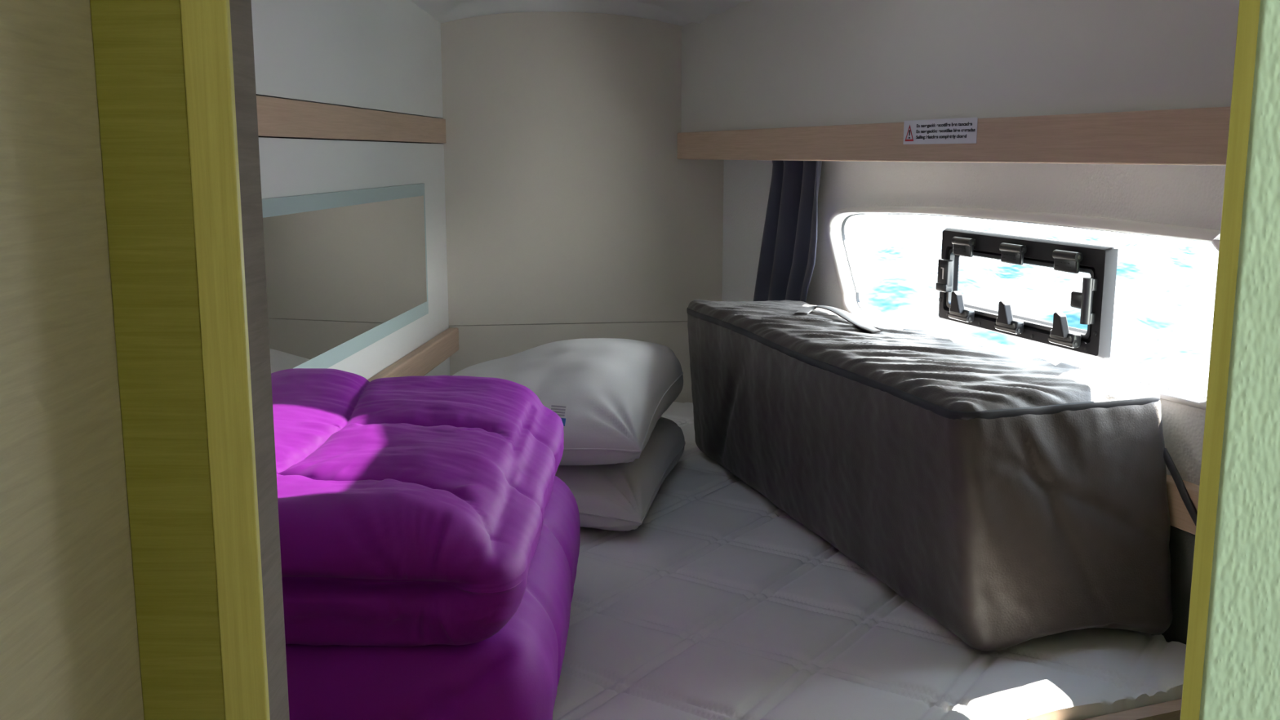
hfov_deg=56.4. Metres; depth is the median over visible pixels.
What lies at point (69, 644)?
wall
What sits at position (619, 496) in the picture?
pillow
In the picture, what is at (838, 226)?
window
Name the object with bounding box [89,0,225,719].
trim
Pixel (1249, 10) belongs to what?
trim
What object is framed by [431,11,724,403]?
wall
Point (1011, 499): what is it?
storage box
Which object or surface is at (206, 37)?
trim
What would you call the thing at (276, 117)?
trim
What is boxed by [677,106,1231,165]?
trim
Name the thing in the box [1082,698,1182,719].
bed base
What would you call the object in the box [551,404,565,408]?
print
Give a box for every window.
[826,206,1220,409]
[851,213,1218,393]
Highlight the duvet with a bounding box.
[271,368,580,719]
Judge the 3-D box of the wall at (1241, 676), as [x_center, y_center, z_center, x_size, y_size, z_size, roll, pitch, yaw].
[0.440,0.238,0.676,2.120,2.300,0.040,0,10,0]
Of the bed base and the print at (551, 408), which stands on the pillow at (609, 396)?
the print at (551, 408)
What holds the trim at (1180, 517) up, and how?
attached to the wall at (1180, 195)
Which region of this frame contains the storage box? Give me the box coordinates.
[686,299,1197,651]
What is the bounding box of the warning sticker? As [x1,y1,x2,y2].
[902,117,977,144]
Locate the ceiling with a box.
[410,0,751,26]
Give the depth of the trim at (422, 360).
2.84 m
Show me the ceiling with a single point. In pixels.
(677, 12)
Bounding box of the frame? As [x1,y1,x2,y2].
[935,227,1118,358]
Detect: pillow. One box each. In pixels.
[453,337,683,465]
[555,416,685,531]
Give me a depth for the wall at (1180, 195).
2.02 m
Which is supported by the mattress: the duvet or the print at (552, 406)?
the duvet
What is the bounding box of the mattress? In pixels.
[552,401,1186,719]
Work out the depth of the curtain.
2.76 m
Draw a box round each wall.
[0,0,144,719]
[229,0,1279,719]
[251,0,449,379]
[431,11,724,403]
[680,0,1239,132]
[722,160,1226,644]
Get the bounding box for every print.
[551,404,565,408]
[551,408,565,410]
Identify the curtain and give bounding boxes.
[753,160,822,302]
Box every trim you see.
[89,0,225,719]
[180,0,270,719]
[256,95,446,142]
[367,327,458,382]
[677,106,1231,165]
[1166,474,1199,534]
[1180,0,1260,719]
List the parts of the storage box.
cord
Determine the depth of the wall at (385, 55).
2.40 m
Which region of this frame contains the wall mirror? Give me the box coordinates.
[262,183,428,373]
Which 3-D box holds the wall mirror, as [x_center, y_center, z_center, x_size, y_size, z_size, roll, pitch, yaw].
[-0.582,-0.121,2.041,0.006,0.316,1.760,1,10,4]
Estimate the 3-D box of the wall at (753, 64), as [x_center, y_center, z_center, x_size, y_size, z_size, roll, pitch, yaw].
[0.693,-0.682,1.600,0.115,0.800,4.000,-3,10,-18]
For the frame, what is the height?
0.174 m
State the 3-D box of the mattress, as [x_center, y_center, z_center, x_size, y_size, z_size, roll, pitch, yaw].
[0.066,0.355,2.165,1.439,0.104,2.305,0,10,0]
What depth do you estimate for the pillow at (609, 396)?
2.22 m

